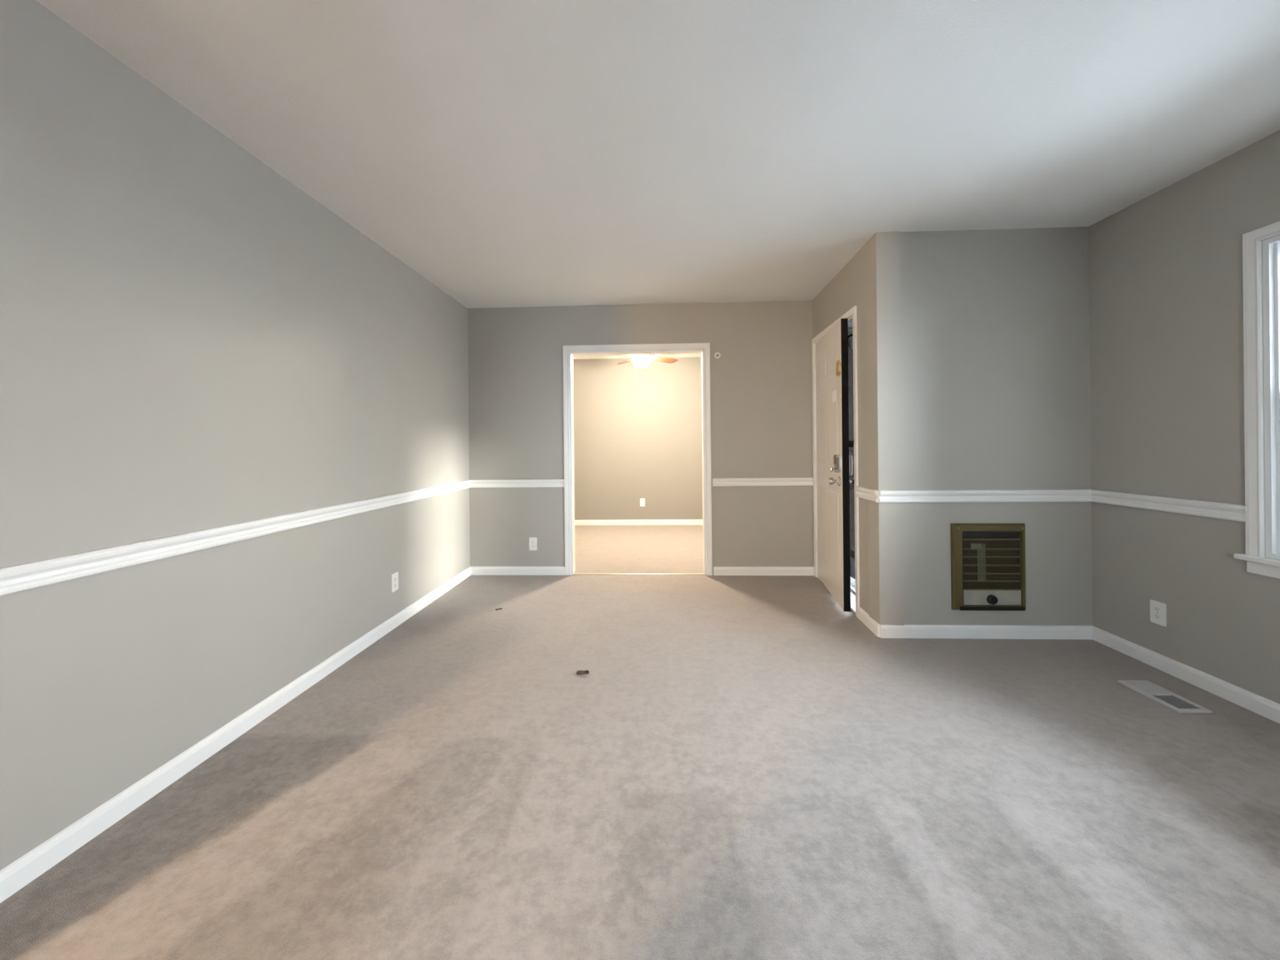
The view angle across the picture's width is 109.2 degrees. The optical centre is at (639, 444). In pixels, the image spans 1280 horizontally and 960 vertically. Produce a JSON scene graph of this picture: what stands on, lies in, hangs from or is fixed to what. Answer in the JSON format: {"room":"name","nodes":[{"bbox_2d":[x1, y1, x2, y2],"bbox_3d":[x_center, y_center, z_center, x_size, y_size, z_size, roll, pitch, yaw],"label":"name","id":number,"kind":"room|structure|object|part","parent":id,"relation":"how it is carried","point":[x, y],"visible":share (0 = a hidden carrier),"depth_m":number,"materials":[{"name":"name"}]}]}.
{"room":"empty living room","nodes":[
{"label":"empty living room","id":0,"kind":"room"},
{"bbox_2d":[0,0,470,870],"bbox_3d":[-1.704,-0.027,2.306,0.120,2.440,3.730,-1,0,2],"label":"wall","id":1,"kind":"structure","parent":0,"point":[191,340],"depth_m":1.62,"materials":[{"name":"beige paint"}]},
{"bbox_2d":[0,566,471,902],"bbox_3d":[-1.625,1.154,2.304,0.014,0.076,3.730,-1,0,2],"label":"baseboard","id":2,"kind":"structure","parent":1,"relation":"attached to","point":[21,872],"depth_m":1.61,"materials":[{"name":"white paint"}]},
{"bbox_2d":[0,480,471,596],"bbox_3d":[-1.628,0.361,2.304,0.024,0.073,3.730,-1,0,2],"label":"trim","id":3,"kind":"structure","parent":1,"relation":"attached to","point":[14,579],"depth_m":1.61,"materials":[{"name":"white paint"}]},
{"bbox_2d":[391,572,398,592],"bbox_3d":[-1.603,0.900,2.976,0.008,0.116,0.072,-1,0,2],"label":"electrical outlet","id":4,"kind":"object","parent":1,"relation":"attached to","point":[394,577],"visible":1,"depth_m":2.97,"materials":[{"name":"white plastic"}]},
{"bbox_2d":[573,356,702,519],"bbox_3d":[-0.036,-0.044,6.717,3.620,2.440,0.120,-1,0,2],"label":"wall","id":5,"kind":"structure","parent":0,"point":[633,442],"depth_m":6.66,"materials":[{"name":"beige paint"}]},
{"bbox_2d":[574,519,702,524],"bbox_3d":[-0.027,1.138,6.650,3.380,0.076,0.014,-1,0,2],"label":"baseboard","id":6,"kind":"structure","parent":5,"relation":"attached to","point":[689,522],"depth_m":6.64,"materials":[{"name":"white paint"}]},
{"bbox_2d":[640,498,644,506],"bbox_3d":[0.037,0.846,6.650,0.072,0.116,0.008,-1,0,2],"label":"electrical outlet","id":7,"kind":"object","parent":5,"relation":"attached to","point":[642,500],"visible":1,"depth_m":6.65,"materials":[{"name":"white plastic"}]},
{"bbox_2d":[0,524,1279,959],"bbox_3d":[-0.786,1.184,2.059,6.878,0.001,9.250,-1,0,2],"label":"floor","id":8,"kind":"structure","parent":0,"point":[740,767],"depth_m":1.50,"materials":[{"name":"beige carpet"}]},
{"bbox_2d":[576,670,589,674],"bbox_3d":[-0.294,1.169,2.333,0.064,0.015,0.046,-1,0,-6],"label":"dry leaf","id":9,"kind":"object","parent":8,"relation":"on","point":[580,672],"visible":1,"depth_m":2.33,"materials":[{"name":"brown plant"}]},
{"bbox_2d":[1117,680,1212,713],"bbox_3d":[2.383,1.147,2.077,0.140,0.009,0.256,-1,0,1],"label":"floor vent","id":10,"kind":"object","parent":8,"relation":"in","point":[1168,699],"visible":1,"depth_m":2.06,"materials":[{"name":"metal"}]},
{"bbox_2d":[467,300,813,574],"bbox_3d":[0.001,-0.044,4.163,3.374,2.440,0.120,-1,0,2],"label":"wall","id":11,"kind":"structure","parent":0,"point":[761,380],"depth_m":4.09,"materials":[{"name":"beige paint"}]},
{"bbox_2d":[470,479,564,488],"bbox_3d":[-1.125,0.356,4.138,0.879,0.073,0.024,-1,0,2],"label":"trim","id":12,"kind":"structure","parent":11,"relation":"attached to","point":[516,482],"depth_m":4.13,"materials":[{"name":"white paint"}]},
{"bbox_2d":[470,566,564,575],"bbox_3d":[-1.117,1.149,4.143,0.879,0.076,0.014,-1,0,2],"label":"baseboard","id":13,"kind":"structure","parent":11,"relation":"attached to","point":[494,571],"depth_m":4.14,"materials":[{"name":"white paint"}]},
{"bbox_2d":[528,537,537,550],"bbox_3d":[-0.973,0.905,4.139,0.072,0.116,0.008,-1,0,2],"label":"electrical outlet","id":14,"kind":"object","parent":11,"relation":"attached to","point":[532,540],"visible":1,"depth_m":4.14,"materials":[{"name":"white plastic"}]},
{"bbox_2d":[562,342,712,575],"bbox_3d":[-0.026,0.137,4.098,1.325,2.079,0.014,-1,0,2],"label":"trim","id":15,"kind":"structure","parent":11,"relation":"attached to","point":[705,346],"depth_m":4.09,"materials":[{"name":"white paint"}]},
{"bbox_2d":[573,573,704,574],"bbox_3d":[-0.014,1.173,4.128,1.187,0.006,0.034,-1,0,2],"label":"trim","id":16,"kind":"structure","parent":11,"relation":"attached to","point":[574,573],"depth_m":4.12,"materials":[{"name":"metal"}]},
{"bbox_2d":[714,352,720,358],"bbox_3d":[0.694,-0.798,4.069,0.054,0.054,0.012,-1,0,2],"label":"button","id":17,"kind":"object","parent":11,"relation":"attached to","point":[717,355],"visible":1,"depth_m":4.07,"materials":[{"name":"white plastic"}]},
{"bbox_2d":[712,477,813,486],"bbox_3d":[1.099,0.334,4.047,0.898,0.073,0.024,-1,0,2],"label":"trim","id":18,"kind":"structure","parent":11,"relation":"attached to","point":[751,482],"depth_m":4.04,"materials":[{"name":"white paint"}]},
{"bbox_2d":[713,566,813,575],"bbox_3d":[1.107,1.127,4.052,0.898,0.076,0.014,-1,0,2],"label":"baseboard","id":19,"kind":"structure","parent":11,"relation":"attached to","point":[717,571],"depth_m":4.05,"materials":[{"name":"white paint"}]},
{"bbox_2d":[35,0,1279,359],"bbox_3d":[-0.801,-1.316,2.059,7.138,0.120,9.490,-1,0,2],"label":"ceiling","id":20,"kind":"structure","parent":0,"point":[508,153],"depth_m":1.76,"materials":[{"name":"paint"}]},
{"bbox_2d":[617,353,680,385],"bbox_3d":[0.001,-0.974,5.274,1.151,0.580,1.138,-1,0,2],"label":"ceiling fan","id":21,"kind":"object","parent":20,"relation":"hanging from","point":[641,361],"visible":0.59,"depth_m":5.25,"materials":[{"name":"white glass"}]},
{"bbox_3d":[-0.152,-1.038,5.647,0.134,0.036,0.430,-1,0,-27],"label":"blade","id":22,"kind":"part","parent":21,"relation":"part of","materials":[{"name":"brown wood"}]},
{"bbox_3d":[0.022,-0.961,5.303,0.236,0.126,0.236,-1,0,2],"label":"globe","id":23,"kind":"part","parent":21,"relation":"part of"},
{"bbox_3d":[0.295,-1.042,5.574,0.430,0.036,0.134,-1,0,-45],"label":"blade","id":24,"kind":"part","parent":21,"relation":"part of","materials":[{"name":"brown wood"}]},
{"bbox_3d":[0.363,-1.043,5.126,0.430,0.036,0.134,-1,0,27],"label":"blade","id":25,"kind":"part","parent":21,"relation":"part of","materials":[{"name":"brown wood"}]},
{"bbox_2d":[812,231,904,625],"bbox_3d":[1.560,-0.060,3.386,0.140,2.440,1.301,-1,0,5],"label":"wall","id":26,"kind":"structure","parent":0,"point":[846,290],"depth_m":2.74,"materials":[{"name":"beige paint"}]},
{"bbox_2d":[813,318,854,612],"bbox_3d":[1.485,0.139,3.541,0.192,2.008,0.880,-1,0,10],"label":"door","id":27,"kind":"structure","parent":26,"relation":"in","point":[833,459],"depth_m":3.33,"materials":[{"name":"paint"}]},
{"bbox_3d":[1.485,-0.627,3.718,0.002,0.240,0.285,-1,0,10],"label":"panel","id":28,"kind":"part","parent":27,"relation":"part of","materials":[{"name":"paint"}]},
{"bbox_3d":[1.490,-0.122,3.718,0.002,0.570,0.285,-1,0,10],"label":"panel","id":29,"kind":"part","parent":27,"relation":"part of","materials":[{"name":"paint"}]},
{"bbox_3d":[1.498,0.643,3.718,0.002,0.600,0.285,-1,0,10],"label":"panel","id":30,"kind":"part","parent":27,"relation":"part of","materials":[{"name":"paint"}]},
{"bbox_3d":[1.419,-0.626,3.359,0.002,0.240,0.285,-1,0,10],"label":"panel","id":31,"kind":"part","parent":27,"relation":"part of","materials":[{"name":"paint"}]},
{"bbox_3d":[1.424,-0.121,3.359,0.002,0.570,0.285,-1,0,10],"label":"panel","id":32,"kind":"part","parent":27,"relation":"part of","materials":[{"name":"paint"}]},
{"bbox_3d":[1.432,0.644,3.359,0.002,0.600,0.285,-1,0,10],"label":"panel","id":33,"kind":"part","parent":27,"relation":"part of","materials":[{"name":"paint"}]},
{"bbox_3d":[1.362,0.257,3.190,0.073,0.066,0.066,-1,0,10],"label":"knob","id":34,"kind":"part","parent":27,"relation":"part of","materials":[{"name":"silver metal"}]},
{"bbox_3d":[1.479,0.256,3.169,0.073,0.066,0.066,-1,0,10],"label":"knob","id":35,"kind":"part","parent":27,"relation":"part of","materials":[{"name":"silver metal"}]},
{"bbox_2d":[811,306,859,617],"bbox_3d":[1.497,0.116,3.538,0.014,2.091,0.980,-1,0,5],"label":"trim","id":36,"kind":"structure","parent":26,"relation":"attached to","point":[852,313],"depth_m":3.08,"materials":[{"name":"white paint"}]},
{"bbox_2d":[817,576,855,613],"bbox_3d":[1.592,1.151,3.530,0.164,0.016,0.862,-1,0,5],"label":"trim","id":37,"kind":"structure","parent":26,"relation":"attached to","point":[852,593],"depth_m":3.32,"materials":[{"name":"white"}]},
{"bbox_2d":[848,328,855,593],"bbox_3d":[1.629,0.130,3.526,0.093,2.060,0.908,-1,0,5],"label":"door","id":38,"kind":"structure","parent":26,"relation":"in","point":[850,331],"depth_m":3.56,"materials":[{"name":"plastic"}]},
{"bbox_3d":[1.669,1.007,3.524,0.004,0.245,0.768,-1,0,5],"label":"pane","id":39,"kind":"part","parent":38,"relation":"part of","materials":[{"name":"clear glass"}]},
{"bbox_2d":[854,485,878,502],"bbox_3d":[1.440,0.314,2.896,0.024,0.073,0.304,-1,0,5],"label":"trim","id":40,"kind":"structure","parent":26,"relation":"attached to","point":[871,495],"depth_m":2.87,"materials":[{"name":"white paint"}]},
{"bbox_2d":[857,606,879,636],"bbox_3d":[1.453,1.123,2.896,0.014,0.076,0.304,-1,0,5],"label":"baseboard","id":41,"kind":"structure","parent":26,"relation":"attached to","point":[863,616],"depth_m":2.87,"materials":[{"name":"white paint"}]},
{"bbox_2d":[865,226,1093,626],"bbox_3d":[2.125,-0.065,2.786,1.375,2.440,0.140,-1,0,2],"label":"wall","id":42,"kind":"structure","parent":0,"point":[995,323],"depth_m":2.72,"materials":[{"name":"beige paint"}]},
{"bbox_2d":[878,489,1091,502],"bbox_3d":[2.056,0.308,2.707,1.235,0.073,0.024,-1,0,2],"label":"trim","id":43,"kind":"structure","parent":42,"relation":"attached to","point":[949,495],"depth_m":2.70,"materials":[{"name":"white paint"}]},
{"bbox_2d":[880,624,1092,639],"bbox_3d":[2.064,1.117,2.712,1.235,0.076,0.014,-1,0,2],"label":"baseboard","id":44,"kind":"structure","parent":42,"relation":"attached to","point":[906,631],"depth_m":2.71,"materials":[{"name":"white paint"}]},
{"bbox_2d":[950,523,1026,610],"bbox_3d":[2.074,0.727,2.698,0.422,0.514,0.040,-1,0,2],"label":"wall heater","id":45,"kind":"object","parent":42,"relation":"attached to","point":[988,560],"visible":1,"depth_m":2.71,"materials":[{"name":"brown metal"}]},
{"bbox_3d":[2.093,0.739,2.715,0.333,0.431,0.003,-1,0,2],"label":"plate","id":46,"kind":"part","parent":45,"relation":"part of","materials":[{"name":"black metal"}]},
{"bbox_3d":[2.088,0.920,2.690,0.056,0.056,0.026,-1,0,2],"label":"knob","id":47,"kind":"part","parent":45,"relation":"part of","materials":[{"name":"black plastic"}]},
{"bbox_3d":[2.095,0.910,2.708,0.331,0.088,0.010,-1,0,2],"label":"control panel","id":48,"kind":"part","parent":45,"relation":"part of","materials":[{"name":"silver metal"}]},
{"bbox_2d":[1088,129,1279,703],"bbox_3d":[2.629,-0.070,-0.007,0.140,2.440,5.400,-1,0,2],"label":"wall","id":49,"kind":"structure","parent":0,"point":[1166,357],"depth_m":2.23,"materials":[{"name":"beige paint"}]},
{"bbox_2d":[1150,599,1166,626],"bbox_3d":[2.660,0.864,2.337,0.008,0.116,0.072,-1,0,2],"label":"electrical outlet","id":50,"kind":"object","parent":49,"relation":"attached to","point":[1157,609],"visible":1,"depth_m":2.33,"materials":[{"name":"white plastic"}]},
{"bbox_2d":[1153,605,1160,612],"bbox_3d":[2.658,0.845,2.337,0.003,0.028,0.032,-1,0,2],"label":"socket","id":51,"kind":"object","parent":50,"relation":"attached to","point":[1156,608],"depth_m":2.34,"materials":[{"name":"white plastic"}]},
{"bbox_2d":[1153,613,1160,619],"bbox_3d":[2.658,0.884,2.337,0.003,0.028,0.032,-1,0,2],"label":"socket","id":52,"kind":"object","parent":50,"relation":"attached to","point":[1156,615],"depth_m":2.34,"materials":[{"name":"white plastic"}]},
{"bbox_2d":[1089,488,1246,522],"bbox_3d":[2.647,0.302,2.332,0.024,0.073,0.725,-1,0,2],"label":"trim","id":53,"kind":"structure","parent":49,"relation":"attached to","point":[1231,512],"depth_m":2.25,"materials":[{"name":"white paint"}]},
{"bbox_2d":[1092,626,1279,724],"bbox_3d":[2.564,1.112,-0.004,0.014,0.076,5.400,-1,0,2],"label":"baseboard","id":54,"kind":"structure","parent":49,"relation":"attached to","point":[1264,707],"depth_m":2.17,"materials":[{"name":"white paint"}]},
{"bbox_2d":[1233,221,1279,578],"bbox_3d":[2.670,-0.180,1.482,0.177,1.465,1.030,-1,0,2],"label":"window","id":55,"kind":"structure","parent":49,"relation":"in","point":[1261,331],"depth_m":1.92,"materials":[{"name":"white plastic"}]},
{"bbox_3d":[2.689,-0.193,1.482,0.138,1.339,0.879,-1,0,2],"label":"frame","id":56,"kind":"part","parent":55,"relation":"part of","materials":[{"name":"white plastic"}]}
]}

